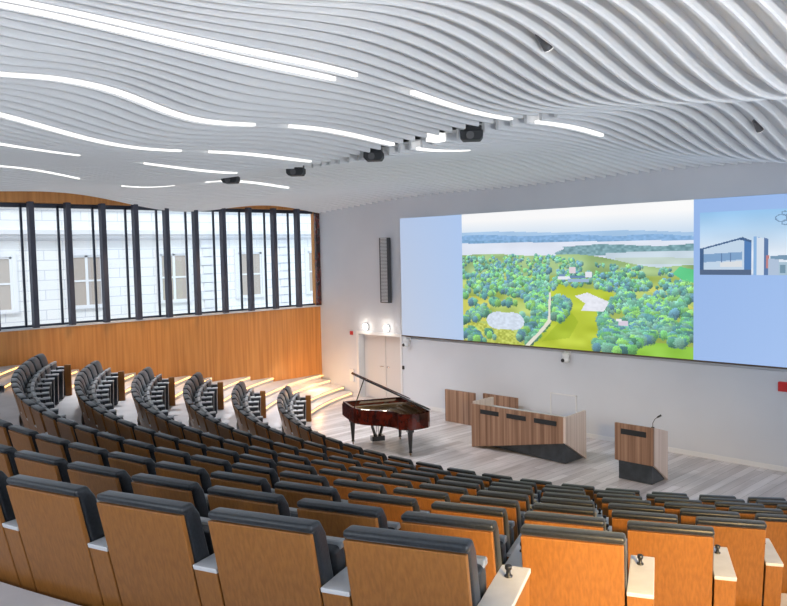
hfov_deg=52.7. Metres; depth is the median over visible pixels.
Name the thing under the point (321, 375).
step light
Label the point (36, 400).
seat
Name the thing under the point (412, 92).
ceiling light strip
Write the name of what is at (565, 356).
camera
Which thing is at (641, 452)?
lectern
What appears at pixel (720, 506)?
seat
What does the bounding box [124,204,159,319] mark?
window
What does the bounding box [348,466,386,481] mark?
seat
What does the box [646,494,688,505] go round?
seat
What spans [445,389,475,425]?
wall
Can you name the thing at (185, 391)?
seat
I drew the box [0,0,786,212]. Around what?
ceiling
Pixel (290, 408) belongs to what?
seat
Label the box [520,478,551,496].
seat
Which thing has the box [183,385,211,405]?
seat
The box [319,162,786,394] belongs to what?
wall
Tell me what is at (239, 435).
seat
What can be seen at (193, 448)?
seat
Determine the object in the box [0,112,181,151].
ceiling light strip
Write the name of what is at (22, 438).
seat
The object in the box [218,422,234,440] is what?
seat
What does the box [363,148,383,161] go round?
projector
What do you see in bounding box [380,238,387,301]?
grille
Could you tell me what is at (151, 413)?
seat
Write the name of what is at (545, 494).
seat
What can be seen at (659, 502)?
seat
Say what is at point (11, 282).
window
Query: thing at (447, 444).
floor
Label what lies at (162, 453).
seat
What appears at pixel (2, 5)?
ceiling light strip
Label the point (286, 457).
seat
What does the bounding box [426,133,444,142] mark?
light
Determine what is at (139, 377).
seat
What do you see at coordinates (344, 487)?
seat
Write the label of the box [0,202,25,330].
window
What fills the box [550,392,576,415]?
hatch
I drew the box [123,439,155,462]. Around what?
seat
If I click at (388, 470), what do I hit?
seat
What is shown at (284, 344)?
wall
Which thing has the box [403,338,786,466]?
wall
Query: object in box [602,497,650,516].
seat
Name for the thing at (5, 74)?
ceiling light strip
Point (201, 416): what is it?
seat
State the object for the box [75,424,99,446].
seat
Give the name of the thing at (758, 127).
ceiling spotlight
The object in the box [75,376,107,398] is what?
seat
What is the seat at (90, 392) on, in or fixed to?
on the floor
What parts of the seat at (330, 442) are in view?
panel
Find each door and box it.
[364,334,386,397]
[386,336,400,397]
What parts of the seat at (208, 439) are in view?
panel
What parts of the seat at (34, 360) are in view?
backrest, armrest, armrest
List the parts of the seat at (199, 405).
backrest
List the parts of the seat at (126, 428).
panel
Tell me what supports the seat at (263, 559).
on the floor
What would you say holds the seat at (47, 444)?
on the floor
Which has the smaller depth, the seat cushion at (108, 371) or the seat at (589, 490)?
the seat at (589, 490)
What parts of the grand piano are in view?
leg, iron frame, lid, leg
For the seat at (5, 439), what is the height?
0.930 m
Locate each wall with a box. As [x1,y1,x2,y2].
[0,191,321,381]
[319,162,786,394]
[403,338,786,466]
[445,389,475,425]
[483,393,517,408]
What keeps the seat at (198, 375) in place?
on the floor
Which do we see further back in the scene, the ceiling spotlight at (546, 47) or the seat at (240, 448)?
the seat at (240, 448)
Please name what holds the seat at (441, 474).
on the floor
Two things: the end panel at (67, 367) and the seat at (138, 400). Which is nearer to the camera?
the seat at (138, 400)
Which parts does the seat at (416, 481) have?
panel, backrest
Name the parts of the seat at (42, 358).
backrest, armrest, armrest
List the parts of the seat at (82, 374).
backrest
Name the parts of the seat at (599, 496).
panel, backrest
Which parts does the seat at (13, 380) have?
backrest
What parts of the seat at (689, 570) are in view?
panel, armrest, armrest, armrest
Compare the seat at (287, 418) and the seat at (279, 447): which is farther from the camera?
the seat at (287, 418)
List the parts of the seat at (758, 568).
backrest, armrest, armrest, armrest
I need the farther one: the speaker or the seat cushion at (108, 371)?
the speaker
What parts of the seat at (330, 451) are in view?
panel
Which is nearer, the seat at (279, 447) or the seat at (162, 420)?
the seat at (279, 447)
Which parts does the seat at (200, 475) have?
panel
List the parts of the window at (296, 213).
post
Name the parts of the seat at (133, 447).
panel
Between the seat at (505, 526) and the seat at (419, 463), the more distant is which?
the seat at (419, 463)
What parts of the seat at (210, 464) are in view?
panel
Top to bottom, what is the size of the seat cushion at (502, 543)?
0.413 m
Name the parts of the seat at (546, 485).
backrest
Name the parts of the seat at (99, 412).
backrest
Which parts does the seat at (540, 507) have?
panel, backrest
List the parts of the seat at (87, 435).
panel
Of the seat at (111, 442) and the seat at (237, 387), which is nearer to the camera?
the seat at (111, 442)
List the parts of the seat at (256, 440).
panel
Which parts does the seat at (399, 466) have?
panel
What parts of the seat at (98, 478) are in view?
panel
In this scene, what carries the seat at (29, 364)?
on the floor
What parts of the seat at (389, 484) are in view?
panel, backrest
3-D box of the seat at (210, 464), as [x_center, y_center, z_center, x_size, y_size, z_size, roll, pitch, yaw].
[-1.635,1.992,8.107,0.598,0.930,0.588,1,4,35]
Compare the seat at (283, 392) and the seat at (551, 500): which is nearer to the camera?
the seat at (551, 500)
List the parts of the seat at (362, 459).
panel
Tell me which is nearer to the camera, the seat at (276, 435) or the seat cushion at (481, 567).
the seat cushion at (481, 567)
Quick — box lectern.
[615,422,667,484]
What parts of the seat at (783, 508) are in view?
backrest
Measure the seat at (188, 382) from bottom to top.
0.930 m
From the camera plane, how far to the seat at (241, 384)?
19.02 m
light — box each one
[266,375,322,394]
[266,381,328,408]
[311,393,351,412]
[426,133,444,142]
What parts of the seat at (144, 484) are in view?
panel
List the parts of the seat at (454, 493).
panel, backrest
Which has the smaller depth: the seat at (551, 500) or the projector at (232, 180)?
the seat at (551, 500)
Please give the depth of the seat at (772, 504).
9.46 m
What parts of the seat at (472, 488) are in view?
panel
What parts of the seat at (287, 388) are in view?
backrest, armrest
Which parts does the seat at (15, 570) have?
backrest, armrest, panel, armrest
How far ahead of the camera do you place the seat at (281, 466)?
8.57 m
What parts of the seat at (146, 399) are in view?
backrest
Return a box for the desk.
[471,397,585,463]
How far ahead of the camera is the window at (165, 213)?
20.96 m
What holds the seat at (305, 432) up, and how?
on the floor
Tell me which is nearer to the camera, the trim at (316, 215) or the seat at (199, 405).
the seat at (199, 405)
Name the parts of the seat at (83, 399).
backrest, panel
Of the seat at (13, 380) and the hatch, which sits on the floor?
the seat at (13, 380)
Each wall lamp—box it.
[363,323,368,329]
[384,325,389,331]
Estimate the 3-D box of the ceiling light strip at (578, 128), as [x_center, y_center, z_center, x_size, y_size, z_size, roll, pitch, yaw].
[2.685,-2.641,12.018,1.750,0.095,0.068,-5,5,-44]
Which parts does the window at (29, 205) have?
post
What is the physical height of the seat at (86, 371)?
0.930 m
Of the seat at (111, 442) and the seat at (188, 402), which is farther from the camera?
the seat at (188, 402)
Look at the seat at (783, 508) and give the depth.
8.48 m
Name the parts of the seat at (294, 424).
backrest, panel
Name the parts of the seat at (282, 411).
panel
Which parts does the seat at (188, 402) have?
backrest, panel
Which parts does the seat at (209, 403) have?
backrest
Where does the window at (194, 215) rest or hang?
in the wall at (284, 344)
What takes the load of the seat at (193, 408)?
on the floor
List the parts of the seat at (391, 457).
panel, backrest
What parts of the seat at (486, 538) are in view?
panel, backrest, armrest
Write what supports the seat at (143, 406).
on the floor
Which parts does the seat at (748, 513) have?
panel, backrest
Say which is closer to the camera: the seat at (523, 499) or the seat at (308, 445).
the seat at (523, 499)
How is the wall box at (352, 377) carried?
attached to the wall at (349, 238)
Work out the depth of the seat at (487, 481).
10.76 m
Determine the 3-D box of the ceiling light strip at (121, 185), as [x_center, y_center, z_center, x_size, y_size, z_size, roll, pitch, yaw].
[-5.242,-2.521,17.016,1.200,0.109,0.068,-5,5,-44]
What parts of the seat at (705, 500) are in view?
panel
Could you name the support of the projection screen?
attached to the wall at (349, 238)
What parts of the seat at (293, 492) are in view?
panel, backrest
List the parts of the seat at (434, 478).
panel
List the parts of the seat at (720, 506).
panel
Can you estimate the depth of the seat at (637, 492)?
10.90 m
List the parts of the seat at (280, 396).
backrest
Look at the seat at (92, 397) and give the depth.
14.02 m
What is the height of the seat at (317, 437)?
0.930 m
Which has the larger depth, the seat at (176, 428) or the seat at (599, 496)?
the seat at (176, 428)
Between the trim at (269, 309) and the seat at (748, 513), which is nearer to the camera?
the seat at (748, 513)
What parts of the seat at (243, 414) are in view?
panel, backrest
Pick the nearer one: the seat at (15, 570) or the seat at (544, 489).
the seat at (15, 570)
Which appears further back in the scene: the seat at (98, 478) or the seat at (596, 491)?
the seat at (596, 491)
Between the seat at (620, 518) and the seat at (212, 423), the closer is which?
the seat at (620, 518)
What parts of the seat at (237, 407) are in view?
panel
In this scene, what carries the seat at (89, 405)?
on the floor
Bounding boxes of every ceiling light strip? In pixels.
[0,2,335,80]
[0,72,254,125]
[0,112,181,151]
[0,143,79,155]
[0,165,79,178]
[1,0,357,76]
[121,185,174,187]
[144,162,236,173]
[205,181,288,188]
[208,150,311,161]
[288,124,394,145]
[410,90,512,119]
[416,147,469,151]
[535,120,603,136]
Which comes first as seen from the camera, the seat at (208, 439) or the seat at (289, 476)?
the seat at (289, 476)
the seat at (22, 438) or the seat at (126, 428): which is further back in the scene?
the seat at (126, 428)
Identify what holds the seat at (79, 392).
on the floor
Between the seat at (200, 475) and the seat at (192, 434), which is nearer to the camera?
the seat at (200, 475)
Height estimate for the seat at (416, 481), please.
0.930 m
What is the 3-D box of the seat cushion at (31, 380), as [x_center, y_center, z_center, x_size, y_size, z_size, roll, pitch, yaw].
[-6.613,1.617,14.619,0.156,0.413,0.442,-3,4,-21]
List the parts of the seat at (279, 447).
panel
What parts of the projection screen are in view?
frame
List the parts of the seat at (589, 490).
backrest, panel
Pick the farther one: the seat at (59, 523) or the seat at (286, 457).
the seat at (286, 457)
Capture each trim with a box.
[0,305,319,331]
[313,212,321,304]
[356,330,402,396]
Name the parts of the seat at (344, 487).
panel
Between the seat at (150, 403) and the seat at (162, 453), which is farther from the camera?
the seat at (150, 403)
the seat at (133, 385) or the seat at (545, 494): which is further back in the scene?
the seat at (133, 385)
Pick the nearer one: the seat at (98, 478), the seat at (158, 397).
the seat at (98, 478)
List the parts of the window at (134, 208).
post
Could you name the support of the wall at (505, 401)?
on the floor
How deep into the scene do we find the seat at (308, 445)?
12.82 m
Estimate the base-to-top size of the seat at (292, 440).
0.930 m
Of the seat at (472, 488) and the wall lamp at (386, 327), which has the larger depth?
the wall lamp at (386, 327)
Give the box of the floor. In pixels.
[0,365,786,605]
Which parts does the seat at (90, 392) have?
backrest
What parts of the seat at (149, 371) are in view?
backrest, armrest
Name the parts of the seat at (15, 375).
backrest, armrest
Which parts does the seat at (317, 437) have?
panel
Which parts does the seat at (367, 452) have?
panel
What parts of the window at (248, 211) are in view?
post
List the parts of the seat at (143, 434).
panel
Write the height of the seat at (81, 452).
0.930 m
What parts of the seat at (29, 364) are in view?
backrest, armrest, armrest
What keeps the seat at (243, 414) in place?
on the floor
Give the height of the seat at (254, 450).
0.930 m
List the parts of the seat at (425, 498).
panel, backrest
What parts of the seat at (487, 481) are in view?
panel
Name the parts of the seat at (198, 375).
backrest, armrest, armrest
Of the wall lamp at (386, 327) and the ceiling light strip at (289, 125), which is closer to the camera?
the ceiling light strip at (289, 125)
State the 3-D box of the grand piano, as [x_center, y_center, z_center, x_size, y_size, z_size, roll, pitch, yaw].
[-0.159,2.366,17.328,1.432,1.636,2.128,-2,4,-18]
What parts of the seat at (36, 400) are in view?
backrest, panel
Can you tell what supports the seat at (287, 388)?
on the floor
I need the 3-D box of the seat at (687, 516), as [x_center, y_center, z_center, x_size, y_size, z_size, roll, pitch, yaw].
[2.842,2.229,7.047,0.597,0.930,0.588,0,4,16]
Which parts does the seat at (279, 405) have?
backrest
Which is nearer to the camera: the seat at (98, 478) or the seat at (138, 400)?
the seat at (98, 478)
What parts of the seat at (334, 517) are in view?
panel, backrest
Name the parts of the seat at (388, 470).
panel, backrest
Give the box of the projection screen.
[400,193,786,368]
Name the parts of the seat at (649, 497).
panel, backrest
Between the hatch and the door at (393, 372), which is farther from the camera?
the door at (393, 372)
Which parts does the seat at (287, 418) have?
panel, backrest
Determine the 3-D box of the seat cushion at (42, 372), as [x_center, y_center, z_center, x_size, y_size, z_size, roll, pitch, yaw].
[-6.978,1.554,15.740,0.156,0.413,0.442,-2,4,-16]
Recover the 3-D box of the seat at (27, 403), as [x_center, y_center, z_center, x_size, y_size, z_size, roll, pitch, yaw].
[-4.952,1.851,11.442,0.588,0.930,0.598,-4,4,-35]
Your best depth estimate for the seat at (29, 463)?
5.96 m
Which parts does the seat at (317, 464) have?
panel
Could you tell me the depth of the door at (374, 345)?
23.33 m
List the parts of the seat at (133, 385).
backrest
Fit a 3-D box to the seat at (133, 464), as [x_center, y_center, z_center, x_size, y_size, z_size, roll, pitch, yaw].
[-2.125,1.795,7.208,0.648,0.930,0.588,1,4,35]
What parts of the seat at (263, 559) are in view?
backrest, armrest, armrest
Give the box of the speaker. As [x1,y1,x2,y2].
[379,238,391,302]
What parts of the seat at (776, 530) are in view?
backrest, panel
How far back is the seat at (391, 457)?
12.85 m
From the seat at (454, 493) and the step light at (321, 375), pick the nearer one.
the seat at (454, 493)
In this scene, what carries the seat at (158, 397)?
on the floor
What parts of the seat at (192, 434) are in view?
panel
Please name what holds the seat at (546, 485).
on the floor
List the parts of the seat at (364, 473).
panel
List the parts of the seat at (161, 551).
backrest, armrest, armrest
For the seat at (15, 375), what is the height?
0.930 m
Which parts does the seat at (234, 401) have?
backrest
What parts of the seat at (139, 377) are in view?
backrest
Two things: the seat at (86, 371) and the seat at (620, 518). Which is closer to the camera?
the seat at (620, 518)
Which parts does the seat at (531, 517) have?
panel, backrest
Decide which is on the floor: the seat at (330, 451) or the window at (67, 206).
the seat at (330, 451)
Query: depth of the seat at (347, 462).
10.81 m
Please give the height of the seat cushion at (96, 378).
0.413 m
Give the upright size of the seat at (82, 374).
0.930 m
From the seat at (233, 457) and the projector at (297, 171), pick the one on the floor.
the seat at (233, 457)
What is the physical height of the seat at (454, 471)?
0.930 m
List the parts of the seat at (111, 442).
panel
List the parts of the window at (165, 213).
post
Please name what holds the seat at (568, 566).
on the floor
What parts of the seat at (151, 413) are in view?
backrest, panel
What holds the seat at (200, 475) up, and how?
on the floor
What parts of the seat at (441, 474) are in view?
panel, backrest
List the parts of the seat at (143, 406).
panel, backrest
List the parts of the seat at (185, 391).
backrest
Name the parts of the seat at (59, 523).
backrest, armrest, armrest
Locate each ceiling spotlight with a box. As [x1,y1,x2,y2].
[535,34,552,51]
[752,119,763,132]
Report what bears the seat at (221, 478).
on the floor
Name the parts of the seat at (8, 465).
panel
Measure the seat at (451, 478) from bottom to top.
0.930 m
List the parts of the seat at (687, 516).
panel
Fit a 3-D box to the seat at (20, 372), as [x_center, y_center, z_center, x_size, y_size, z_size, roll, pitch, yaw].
[-6.606,1.687,14.564,0.588,0.930,0.598,-3,4,-21]
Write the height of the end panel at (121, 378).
0.670 m
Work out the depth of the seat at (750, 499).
10.44 m
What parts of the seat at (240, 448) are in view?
panel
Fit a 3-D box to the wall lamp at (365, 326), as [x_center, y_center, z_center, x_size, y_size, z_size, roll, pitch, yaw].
[-0.817,0.691,23.180,0.100,0.200,0.197,-5,5,-44]
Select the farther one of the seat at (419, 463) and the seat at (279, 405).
the seat at (279, 405)
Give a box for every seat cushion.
[28,379,37,387]
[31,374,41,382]
[35,370,45,377]
[40,366,50,373]
[46,362,56,369]
[93,377,101,384]
[96,373,105,380]
[101,369,110,375]
[202,524,213,554]
[328,544,345,576]
[477,564,486,598]
[500,541,506,564]
[509,526,513,545]
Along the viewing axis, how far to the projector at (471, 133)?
11.75 m
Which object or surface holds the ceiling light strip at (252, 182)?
attached to the ceiling
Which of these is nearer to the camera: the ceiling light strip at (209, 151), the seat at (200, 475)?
the seat at (200, 475)
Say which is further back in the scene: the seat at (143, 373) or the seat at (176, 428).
the seat at (143, 373)
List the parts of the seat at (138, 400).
backrest, panel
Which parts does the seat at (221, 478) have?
panel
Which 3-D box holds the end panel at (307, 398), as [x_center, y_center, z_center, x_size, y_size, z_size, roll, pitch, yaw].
[-2.392,2.696,20.325,0.570,0.670,0.072,-1,4,5]
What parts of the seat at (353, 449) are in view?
panel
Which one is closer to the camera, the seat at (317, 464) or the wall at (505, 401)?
the seat at (317, 464)
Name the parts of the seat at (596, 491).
backrest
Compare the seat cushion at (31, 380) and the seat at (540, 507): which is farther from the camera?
the seat cushion at (31, 380)
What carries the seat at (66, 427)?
on the floor
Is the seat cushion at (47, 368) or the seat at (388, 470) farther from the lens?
the seat cushion at (47, 368)
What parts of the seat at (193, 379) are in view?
backrest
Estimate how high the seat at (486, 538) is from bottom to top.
0.930 m
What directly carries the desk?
on the floor
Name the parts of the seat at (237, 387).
backrest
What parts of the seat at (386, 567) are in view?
panel, armrest, armrest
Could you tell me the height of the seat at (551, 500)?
0.930 m
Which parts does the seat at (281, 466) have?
panel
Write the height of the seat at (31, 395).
0.930 m
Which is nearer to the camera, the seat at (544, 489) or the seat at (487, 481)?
the seat at (544, 489)
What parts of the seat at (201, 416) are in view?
backrest, panel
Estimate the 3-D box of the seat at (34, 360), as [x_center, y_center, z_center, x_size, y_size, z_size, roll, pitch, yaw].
[-7.124,1.590,16.256,0.588,0.930,0.598,-2,4,-13]
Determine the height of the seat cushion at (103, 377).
0.413 m
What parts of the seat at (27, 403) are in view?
panel, backrest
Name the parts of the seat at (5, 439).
panel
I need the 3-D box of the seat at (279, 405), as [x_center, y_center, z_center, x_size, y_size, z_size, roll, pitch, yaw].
[-2.254,2.726,17.628,0.588,0.930,0.604,-2,4,-12]
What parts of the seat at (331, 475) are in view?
panel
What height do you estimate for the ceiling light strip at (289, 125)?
0.149 m
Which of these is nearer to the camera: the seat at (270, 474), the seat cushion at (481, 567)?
the seat cushion at (481, 567)
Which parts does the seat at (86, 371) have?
backrest, armrest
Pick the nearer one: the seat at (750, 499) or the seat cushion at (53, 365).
the seat at (750, 499)
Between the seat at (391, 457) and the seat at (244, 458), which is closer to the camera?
the seat at (244, 458)
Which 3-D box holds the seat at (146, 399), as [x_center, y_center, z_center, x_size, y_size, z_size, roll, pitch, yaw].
[-4.761,2.124,15.412,0.588,0.930,0.594,-3,4,-20]
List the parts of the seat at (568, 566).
panel, armrest, armrest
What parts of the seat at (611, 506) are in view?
panel, backrest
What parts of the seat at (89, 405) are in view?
panel, backrest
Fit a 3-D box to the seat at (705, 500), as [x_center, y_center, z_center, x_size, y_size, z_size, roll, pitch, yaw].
[4.112,2.818,9.864,0.626,0.930,0.588,0,4,14]
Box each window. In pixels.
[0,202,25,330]
[0,207,312,326]
[19,201,61,327]
[56,202,96,324]
[91,203,128,321]
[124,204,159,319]
[155,208,188,316]
[184,210,215,314]
[212,208,241,312]
[238,207,266,310]
[263,208,289,308]
[286,209,314,306]
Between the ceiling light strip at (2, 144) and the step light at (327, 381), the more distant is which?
the step light at (327, 381)
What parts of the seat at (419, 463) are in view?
panel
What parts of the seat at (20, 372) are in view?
backrest, armrest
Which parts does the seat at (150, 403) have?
backrest, panel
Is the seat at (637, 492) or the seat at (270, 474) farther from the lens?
the seat at (637, 492)
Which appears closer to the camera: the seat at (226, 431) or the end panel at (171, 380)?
the seat at (226, 431)
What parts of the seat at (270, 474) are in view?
panel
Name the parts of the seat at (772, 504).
panel, backrest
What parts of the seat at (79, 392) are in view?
backrest, panel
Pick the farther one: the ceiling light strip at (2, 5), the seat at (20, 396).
the seat at (20, 396)
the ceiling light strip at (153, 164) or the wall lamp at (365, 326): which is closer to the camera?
the ceiling light strip at (153, 164)
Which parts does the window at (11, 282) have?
house pane, house pane, cornice, house pane, house pane, house pane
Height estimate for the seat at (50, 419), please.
0.930 m
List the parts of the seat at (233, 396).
backrest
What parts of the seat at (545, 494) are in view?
backrest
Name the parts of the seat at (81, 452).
panel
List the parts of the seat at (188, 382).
backrest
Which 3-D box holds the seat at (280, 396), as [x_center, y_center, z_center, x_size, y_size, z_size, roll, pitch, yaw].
[-2.433,2.655,18.797,0.588,0.930,0.604,-2,4,-5]
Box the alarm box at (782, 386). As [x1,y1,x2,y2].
[778,381,786,391]
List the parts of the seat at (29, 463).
panel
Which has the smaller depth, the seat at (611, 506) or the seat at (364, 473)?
the seat at (611, 506)
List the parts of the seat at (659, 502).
panel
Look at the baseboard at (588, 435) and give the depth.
15.95 m
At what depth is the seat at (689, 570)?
4.97 m
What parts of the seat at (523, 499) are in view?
panel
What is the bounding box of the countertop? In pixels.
[492,405,565,416]
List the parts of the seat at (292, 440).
panel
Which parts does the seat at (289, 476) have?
panel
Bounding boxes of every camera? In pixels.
[402,337,410,346]
[561,351,570,362]
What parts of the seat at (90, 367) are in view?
backrest, armrest, armrest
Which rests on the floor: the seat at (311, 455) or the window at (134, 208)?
the seat at (311, 455)
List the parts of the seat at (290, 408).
backrest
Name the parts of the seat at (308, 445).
panel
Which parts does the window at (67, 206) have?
post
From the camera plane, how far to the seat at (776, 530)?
6.65 m
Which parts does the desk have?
panel, panel, panel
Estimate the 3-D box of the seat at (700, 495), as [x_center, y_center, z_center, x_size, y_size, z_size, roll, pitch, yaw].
[4.455,3.015,10.828,0.604,0.930,0.588,0,4,13]
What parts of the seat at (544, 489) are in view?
backrest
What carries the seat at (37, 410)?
on the floor
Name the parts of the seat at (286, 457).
panel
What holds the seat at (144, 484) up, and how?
on the floor
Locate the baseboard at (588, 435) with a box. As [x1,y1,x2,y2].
[424,405,786,471]
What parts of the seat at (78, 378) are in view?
backrest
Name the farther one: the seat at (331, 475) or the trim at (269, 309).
the trim at (269, 309)
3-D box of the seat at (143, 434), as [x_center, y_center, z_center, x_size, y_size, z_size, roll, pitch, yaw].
[-3.088,2.121,10.742,0.588,0.930,0.597,-5,5,-42]
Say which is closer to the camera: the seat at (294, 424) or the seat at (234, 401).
the seat at (294, 424)
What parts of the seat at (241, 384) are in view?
backrest, armrest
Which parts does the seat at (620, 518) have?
backrest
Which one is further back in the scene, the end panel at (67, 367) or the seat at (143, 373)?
the seat at (143, 373)
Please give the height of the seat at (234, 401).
0.930 m
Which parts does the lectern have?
panel, panel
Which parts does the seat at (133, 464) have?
panel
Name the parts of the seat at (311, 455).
panel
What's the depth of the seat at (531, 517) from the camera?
5.16 m
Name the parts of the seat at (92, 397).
backrest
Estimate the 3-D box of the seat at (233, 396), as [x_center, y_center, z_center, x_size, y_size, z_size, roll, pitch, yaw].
[-3.235,2.497,17.382,0.588,0.930,0.626,-2,4,-12]
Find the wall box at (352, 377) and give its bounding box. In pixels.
[349,369,354,381]
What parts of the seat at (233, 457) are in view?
panel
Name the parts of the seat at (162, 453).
panel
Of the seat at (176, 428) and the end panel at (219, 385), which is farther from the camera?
the end panel at (219, 385)
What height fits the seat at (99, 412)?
0.930 m
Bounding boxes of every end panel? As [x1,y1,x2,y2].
[57,364,71,395]
[111,371,125,400]
[162,377,175,405]
[212,382,223,409]
[254,391,265,417]
[300,395,311,421]
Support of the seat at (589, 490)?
on the floor
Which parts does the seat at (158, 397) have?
backrest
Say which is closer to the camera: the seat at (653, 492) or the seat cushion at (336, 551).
the seat cushion at (336, 551)
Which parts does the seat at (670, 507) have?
panel, backrest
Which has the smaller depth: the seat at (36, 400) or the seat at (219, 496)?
the seat at (219, 496)
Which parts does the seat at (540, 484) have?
backrest, panel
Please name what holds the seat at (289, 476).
on the floor
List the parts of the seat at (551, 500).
backrest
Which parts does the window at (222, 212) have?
post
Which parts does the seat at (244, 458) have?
panel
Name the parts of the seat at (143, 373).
backrest, armrest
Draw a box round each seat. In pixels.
[0,419,12,446]
[0,444,18,476]
[0,470,37,592]
[6,474,122,605]
[8,425,38,452]
[11,373,48,397]
[11,378,50,402]
[11,383,53,407]
[13,388,58,427]
[14,369,49,396]
[14,450,70,482]
[16,393,65,428]
[17,365,51,401]
[21,361,54,407]
[22,399,75,431]
[27,357,58,404]
[31,405,62,433]
[34,353,63,399]
[35,433,71,462]
[42,411,60,437]
[57,418,78,442]
[67,461,133,498]
[68,442,109,466]
[74,381,108,403]
[74,385,111,409]
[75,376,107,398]
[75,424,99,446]
[76,390,116,425]
[77,372,108,397]
[79,396,122,427]
[80,368,110,403]
[84,364,113,408]
[85,401,131,429]
[90,360,117,404]
[93,407,107,432]
[97,431,125,452]
[97,490,224,605]
[104,413,120,435]
[108,451,156,476]
[117,419,136,440]
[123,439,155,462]
[131,383,162,404]
[131,387,164,410]
[131,473,209,517]
[132,379,161,403]
[132,392,167,425]
[134,374,162,404]
[134,425,156,446]
[135,397,173,426]
[138,370,165,409]
[140,403,181,428]
[142,367,168,409]
[147,408,172,432]
[154,432,179,450]
[154,447,190,465]
[155,461,211,493]
[156,414,171,435]
[168,420,185,439]
[178,439,207,455]
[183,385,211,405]
[183,389,212,411]
[183,394,215,426]
[183,426,203,443]
[185,380,211,400]
[185,399,220,427]
[188,376,213,410]
[190,405,227,429]
[190,454,232,477]
[193,372,217,413]
[196,410,235,432]
[201,432,224,448]
[205,416,220,435]
[206,446,239,464]
[207,485,297,516]
[208,507,352,605]
[210,471,274,492]
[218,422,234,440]
[223,439,249,454]
[231,390,257,410]
[231,394,259,415]
[232,399,262,429]
[232,462,279,488]
[233,385,258,410]
[233,429,252,445]
[234,405,267,430]
[236,381,260,415]
[239,410,275,432]
[239,454,277,473]
[246,416,258,435]
[248,446,278,464]
[251,435,273,449]
[256,422,270,439]
[269,428,285,443]
[273,442,298,455]
[274,481,347,507]
[276,461,318,476]
[277,394,302,414]
[277,399,303,419]
[277,403,305,431]
[277,452,310,465]
[279,390,303,418]
[279,408,310,433]
[279,471,332,487]
[283,385,305,418]
[283,414,317,434]
[284,434,304,448]
[290,419,312,437]
[297,498,400,565]
[299,425,311,441]
[299,449,328,463]
[304,441,326,454]
[311,431,326,447]
[311,459,347,473]
[319,468,362,485]
[325,437,342,449]
[326,447,352,458]
[329,455,362,470]
[333,479,386,499]
[343,443,363,454]
[343,525,530,605]
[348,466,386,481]
[348,491,429,530]
[353,454,382,466]
[363,462,397,477]
[364,449,387,463]
[366,476,412,494]
[383,460,414,473]
[388,455,416,470]
[390,473,431,488]
[393,487,449,512]
[401,469,438,483]
[401,511,521,588]
[416,461,442,470]
[418,467,451,479]
[419,483,468,502]
[431,501,521,560]
[437,479,480,495]
[444,475,487,489]
[447,467,475,476]
[456,473,492,487]
[460,495,525,541]
[477,490,532,511]
[482,473,512,481]
[488,486,537,504]
[491,482,537,498]
[498,479,541,502]
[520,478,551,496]
[520,524,654,605]
[524,511,627,582]
[532,502,611,531]
[540,496,608,523]
[542,487,596,510]
[543,492,601,516]
[545,484,593,501]
[561,483,594,500]
[594,489,634,502]
[596,493,641,509]
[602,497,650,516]
[605,488,639,495]
[608,503,664,525]
[611,510,677,538]
[627,520,736,605]
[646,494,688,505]
[652,491,686,495]
[654,497,701,506]
[664,502,715,523]
[680,508,739,524]
[695,516,783,605]
[699,494,735,499]
[700,497,744,504]
[714,501,764,510]
[729,506,782,519]
[747,497,785,502]
[754,513,786,592]
[756,500,786,508]
[776,504,786,514]
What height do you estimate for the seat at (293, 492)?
0.930 m
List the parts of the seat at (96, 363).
backrest, armrest, armrest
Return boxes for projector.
[221,176,239,183]
[286,165,305,176]
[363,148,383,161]
[460,125,482,141]
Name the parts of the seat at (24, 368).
backrest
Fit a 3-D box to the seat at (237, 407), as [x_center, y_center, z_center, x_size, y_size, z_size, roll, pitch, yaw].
[-2.894,2.565,16.202,0.588,0.930,0.626,-3,4,-19]
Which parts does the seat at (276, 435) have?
panel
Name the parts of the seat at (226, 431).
panel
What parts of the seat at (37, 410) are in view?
backrest, panel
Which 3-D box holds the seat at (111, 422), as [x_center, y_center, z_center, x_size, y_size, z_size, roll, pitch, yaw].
[-3.843,2.079,11.646,0.588,0.930,0.597,-4,5,-37]
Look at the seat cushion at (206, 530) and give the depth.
4.09 m
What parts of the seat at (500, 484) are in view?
backrest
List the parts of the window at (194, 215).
post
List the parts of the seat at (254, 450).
panel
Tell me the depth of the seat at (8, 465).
6.28 m
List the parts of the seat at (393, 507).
panel, backrest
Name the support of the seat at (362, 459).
on the floor
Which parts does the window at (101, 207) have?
post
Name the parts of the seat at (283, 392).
backrest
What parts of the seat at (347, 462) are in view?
panel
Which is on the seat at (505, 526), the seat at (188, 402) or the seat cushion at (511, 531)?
the seat cushion at (511, 531)
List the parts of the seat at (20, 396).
backrest, panel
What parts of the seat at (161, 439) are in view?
panel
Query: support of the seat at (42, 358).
on the floor
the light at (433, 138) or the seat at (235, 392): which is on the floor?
the seat at (235, 392)
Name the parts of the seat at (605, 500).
panel, backrest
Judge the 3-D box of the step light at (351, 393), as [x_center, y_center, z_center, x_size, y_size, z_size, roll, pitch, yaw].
[-1.813,2.817,22.190,0.167,0.018,3.306,0,4,17]
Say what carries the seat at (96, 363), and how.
on the floor
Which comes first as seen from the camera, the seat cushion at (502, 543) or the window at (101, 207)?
the seat cushion at (502, 543)
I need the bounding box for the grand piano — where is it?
[342,372,430,455]
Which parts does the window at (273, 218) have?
post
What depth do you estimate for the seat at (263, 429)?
14.37 m
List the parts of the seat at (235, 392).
backrest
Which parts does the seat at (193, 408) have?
backrest, panel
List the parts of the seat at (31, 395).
backrest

